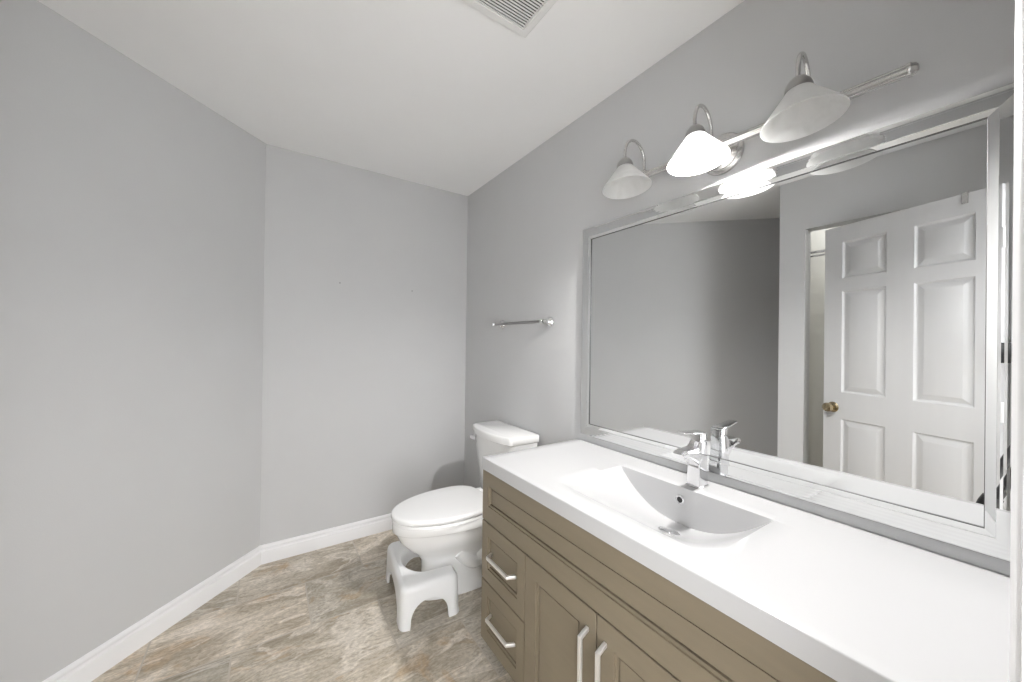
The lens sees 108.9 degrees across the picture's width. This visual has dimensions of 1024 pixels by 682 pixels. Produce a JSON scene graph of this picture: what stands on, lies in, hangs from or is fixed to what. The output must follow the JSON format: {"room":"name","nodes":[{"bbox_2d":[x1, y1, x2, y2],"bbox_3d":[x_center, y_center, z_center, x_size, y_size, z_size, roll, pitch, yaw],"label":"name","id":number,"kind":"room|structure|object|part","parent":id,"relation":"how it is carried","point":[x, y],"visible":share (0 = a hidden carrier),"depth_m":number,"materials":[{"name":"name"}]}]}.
{"room":"bathroom","nodes":[
{"label":"bathroom","id":0,"kind":"room"},
{"bbox_2d":[0,0,265,681],"bbox_3d":[-1.710,0.066,1.044,0.100,2.440,2.225,1,0,11],"label":"wall","id":1,"kind":"structure","parent":0,"point":[132,211],"depth_m":1.45,"materials":[{"name":"paint"}]},
{"bbox_2d":[42,546,260,681],"bbox_3d":[-1.655,1.233,1.098,0.016,0.107,2.084,1,0,11],"label":"baseboard","id":2,"kind":"structure","parent":1,"relation":"attached to","point":[93,664],"depth_m":1.59,"materials":[{"name":"white paint"}]},
{"bbox_2d":[91,530,513,681],"bbox_3d":[-0.603,1.323,0.230,3.500,0.050,4.300,1,0,-34],"label":"floor","id":3,"kind":"structure","parent":0,"point":[327,614],"depth_m":1.62,"materials":[{"name":"tile"}]},
{"bbox_2d":[386,541,458,631],"bbox_3d":[-0.476,1.212,1.899,0.286,0.186,0.464,1,0,-27],"label":"stool","id":4,"kind":"object","parent":3,"relation":"on","point":[412,588],"visible":0.82,"depth_m":1.73,"materials":[{"name":"plastic"}]},
{"bbox_2d":[391,420,538,599],"bbox_3d":[-0.288,0.912,2.020,0.755,0.790,0.440,1,0,-34],"label":"toilet","id":5,"kind":"object","parent":3,"relation":"on","point":[442,526],"visible":0.49,"depth_m":1.89,"materials":[{"name":"ceramic"}]},
{"bbox_3d":[-0.374,0.868,1.933,0.515,0.027,0.380,1,0,-34],"label":"seat lid","id":6,"kind":"part","parent":5,"relation":"part of","materials":[{"name":"plastic"}]},
{"bbox_3d":[-0.378,0.893,1.931,0.496,0.017,0.372,1,0,-34],"label":"seat","id":7,"kind":"part","parent":5,"relation":"part of","materials":[{"name":"plastic"}]},
{"bbox_3d":[-0.283,1.105,1.996,0.729,0.404,0.370,1,0,-34],"label":"bowl","id":8,"kind":"part","parent":5,"relation":"part of","materials":[{"name":"ceramic"}]},
{"bbox_3d":[-0.067,0.543,2.167,0.234,0.045,0.440,1,0,-34],"label":"tank lid","id":9,"kind":"part","parent":5,"relation":"part of","materials":[{"name":"ceramic"}]},
{"bbox_3d":[-0.068,0.746,2.167,0.217,0.360,0.426,1,0,-34],"label":"tank","id":10,"kind":"part","parent":5,"relation":"part of","materials":[{"name":"ceramic"}]},
{"bbox_2d":[481,469,836,681],"bbox_3d":[0.452,0.924,1.110,0.573,0.781,1.316,1,0,-34],"label":"vanity cabinet","id":11,"kind":"object","parent":3,"relation":"on","point":[560,603],"visible":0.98,"depth_m":1.00,"materials":[{"name":"beige paint"}]},
{"bbox_3d":[-0.051,1.098,1.386,0.034,0.012,0.179,1,0,-34],"label":"drawer handle","id":12,"kind":"part","parent":11,"relation":"part of","materials":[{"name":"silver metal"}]},
{"bbox_3d":[-0.047,0.854,1.387,0.034,0.012,0.179,1,0,-34],"label":"drawer handle","id":13,"kind":"part","parent":11,"relation":"part of","materials":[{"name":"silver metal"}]},
{"bbox_3d":[-0.036,1.098,1.394,0.020,0.243,0.300,1,0,-34],"label":"drawer","id":14,"kind":"part","parent":11,"relation":"part of","materials":[{"name":"beige paint"}]},
{"bbox_3d":[-0.033,0.854,1.395,0.020,0.234,0.300,1,0,-34],"label":"drawer","id":15,"kind":"part","parent":11,"relation":"part of","materials":[{"name":"beige paint"}]},
{"bbox_3d":[0.142,0.980,1.132,0.020,0.482,0.324,1,0,-34],"label":"cabinet door","id":16,"kind":"part","parent":11,"relation":"part of","materials":[{"name":"beige paint"}]},
{"bbox_3d":[0.196,0.882,1.009,0.034,0.179,0.012,1,0,-34],"label":"door handle","id":17,"kind":"part","parent":11,"relation":"part of","materials":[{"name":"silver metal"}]},
{"bbox_3d":[0.232,0.883,0.955,0.034,0.179,0.012,1,0,-34],"label":"door handle","id":18,"kind":"part","parent":11,"relation":"part of","materials":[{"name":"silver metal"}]},
{"bbox_3d":[0.324,0.981,0.861,0.020,0.482,0.321,1,0,-34],"label":"cabinet door","id":19,"kind":"part","parent":11,"relation":"part of","materials":[{"name":"beige paint"}]},
{"bbox_2d":[482,439,1009,681],"bbox_3d":[0.469,0.553,1.119,0.546,0.136,1.317,1,0,-34],"label":"countertop","id":20,"kind":"structure","parent":11,"relation":"on","point":[853,604],"depth_m":0.78,"materials":[{"name":"stone"}]},
{"bbox_2d":[672,430,708,489],"bbox_3d":[0.590,0.390,1.209,0.147,0.194,0.049,1,0,-34],"label":"faucet","id":21,"kind":"object","parent":20,"relation":"on","point":[694,453],"visible":1,"depth_m":1.21,"materials":[{"name":"silver metal"}]},
{"bbox_3d":[0.576,0.377,1.200,0.113,0.083,0.039,1,0,-34],"label":"spout","id":22,"kind":"part","parent":21,"relation":"part of","materials":[{"name":"silver metal"}]},
{"bbox_3d":[0.593,0.301,1.211,0.120,0.017,0.040,1,0,-34],"label":"lever","id":23,"kind":"part","parent":21,"relation":"part of","materials":[{"name":"silver metal"}]},
{"bbox_3d":[0.631,0.323,1.237,0.041,0.028,0.041,1,0,-34],"label":"lever","id":24,"kind":"part","parent":21,"relation":"part of","materials":[{"name":"silver metal"}]},
{"bbox_2d":[260,144,467,544],"bbox_3d":[-0.953,0.080,2.518,1.359,2.440,0.100,1,0,-34],"label":"wall","id":25,"kind":"structure","parent":0,"point":[365,271],"depth_m":2.41,"materials":[{"name":"paint"}]},
{"bbox_2d":[260,513,391,564],"bbox_3d":[-0.915,1.247,2.481,1.309,0.107,0.016,1,0,-34],"label":"baseboard","id":26,"kind":"structure","parent":25,"relation":"attached to","point":[282,549],"depth_m":2.29,"materials":[{"name":"white paint"}]},
{"bbox_2d":[37,0,744,195],"bbox_3d":[-0.994,-1.176,0.867,3.500,0.060,2.785,1,0,-34],"label":"ceiling","id":27,"kind":"structure","parent":0,"point":[440,94],"depth_m":1.50,"materials":[{"name":"paint"}]},
{"bbox_2d":[462,0,557,37],"bbox_3d":[0.013,-1.124,1.170,0.270,0.015,0.270,1,0,-34],"label":"ceiling vent","id":28,"kind":"object","parent":27,"relation":"in","point":[520,16],"visible":1,"depth_m":1.24,"materials":[{"name":"plastic"}]},
{"bbox_2d":[476,0,546,28],"bbox_3d":[0.013,-1.120,1.170,0.208,0.002,0.203,1,0,-34],"label":"grille","id":29,"kind":"object","parent":28,"relation":"attached to","point":[518,14],"depth_m":1.24,"materials":[{"name":"plastic"}]},
{"bbox_2d":[464,0,1014,575],"bbox_3d":[0.824,0.099,1.182,0.100,2.440,4.300,1,0,-34],"label":"wall","id":30,"kind":"structure","parent":0,"point":[526,224],"depth_m":1.42,"materials":[{"name":"paint"}]},
{"bbox_2d":[492,317,553,328],"bbox_3d":[0.043,-0.106,2.190,0.077,0.056,0.546,1,0,-34],"label":"towel bar","id":31,"kind":"object","parent":30,"relation":"attached to","point":[549,321],"visible":1,"depth_m":2.07,"materials":[{"name":"silver metal"}]},
{"bbox_3d":[-0.094,-0.107,2.393,0.077,0.056,0.056,1,0,-34],"label":"post","id":32,"kind":"part","parent":31,"relation":"part of","materials":[{"name":"silver metal"}]},
{"bbox_3d":[0.179,-0.105,1.986,0.077,0.056,0.056,1,0,-34],"label":"post","id":33,"kind":"part","parent":31,"relation":"part of","materials":[{"name":"silver metal"}]},
{"bbox_2d":[602,51,919,198],"bbox_3d":[0.634,-0.663,1.152,0.267,0.232,0.852,1,0,-34],"label":"vanity light","id":34,"kind":"object","parent":30,"relation":"attached to","point":[806,107],"visible":1,"depth_m":1.01,"materials":[{"name":"white glass"}]},
{"bbox_3d":[0.431,-0.614,1.374,0.179,0.099,0.178,1,0,-34],"label":"lamp shade","id":35,"kind":"part","parent":34,"relation":"part of","materials":[{"name":"white glass"}]},
{"bbox_3d":[0.478,-0.722,1.422,0.140,0.118,0.022,1,0,-34],"label":"lamp arm","id":36,"kind":"part","parent":34,"relation":"part of","materials":[{"name":"silver metal"}]},
{"bbox_3d":[0.581,-0.610,1.151,0.052,0.086,0.053,1,0,-34],"label":"bulb","id":37,"kind":"part","parent":34,"relation":"part of","materials":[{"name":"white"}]},
{"bbox_3d":[0.582,-0.605,1.148,0.179,0.099,0.178,1,0,-34],"label":"lamp shade","id":38,"kind":"part","parent":34,"relation":"part of","materials":[{"name":"white glass"}]},
{"bbox_3d":[0.630,-0.712,1.196,0.140,0.117,0.022,1,0,-42],"label":"lamp arm","id":39,"kind":"part","parent":34,"relation":"part of","materials":[{"name":"silver metal"}]},
{"bbox_3d":[0.716,-0.639,1.250,0.022,0.138,0.138,1,0,-34],"label":"plate","id":40,"kind":"part","parent":34,"relation":"part of","materials":[{"name":"silver metal"}]},
{"bbox_3d":[0.779,-0.703,0.973,0.140,0.117,0.022,1,0,-43],"label":"lamp arm","id":41,"kind":"part","parent":34,"relation":"part of","materials":[{"name":"silver metal"}]},
{"bbox_3d":[0.733,-0.595,0.923,0.179,0.099,0.178,1,0,-34],"label":"lamp shade","id":42,"kind":"part","parent":34,"relation":"part of","materials":[{"name":"white glass"}]},
{"bbox_2d":[581,83,1013,561],"bbox_3d":[0.699,-0.043,1.267,0.015,0.992,1.266,1,0,-34],"label":"wall mirror","id":43,"kind":"object","parent":30,"relation":"attached to","point":[835,320],"visible":0.94,"depth_m":0.99,"materials":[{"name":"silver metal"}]},
{"bbox_3d":[-0.308,0.080,-0.271,3.400,2.440,0.120,1,0,-34],"label":"wall","id":44,"kind":"structure","parent":0,"visible":0},
{"bbox_2d":[1009,0,1023,681],"bbox_3d":[0.441,0.249,0.314,0.066,2.125,0.015,1,0,-34],"label":"trim","id":45,"kind":"structure","parent":44,"relation":"attached to","point":[1016,657],"depth_m":0.30,"materials":[{"name":"white paint"}]}
]}

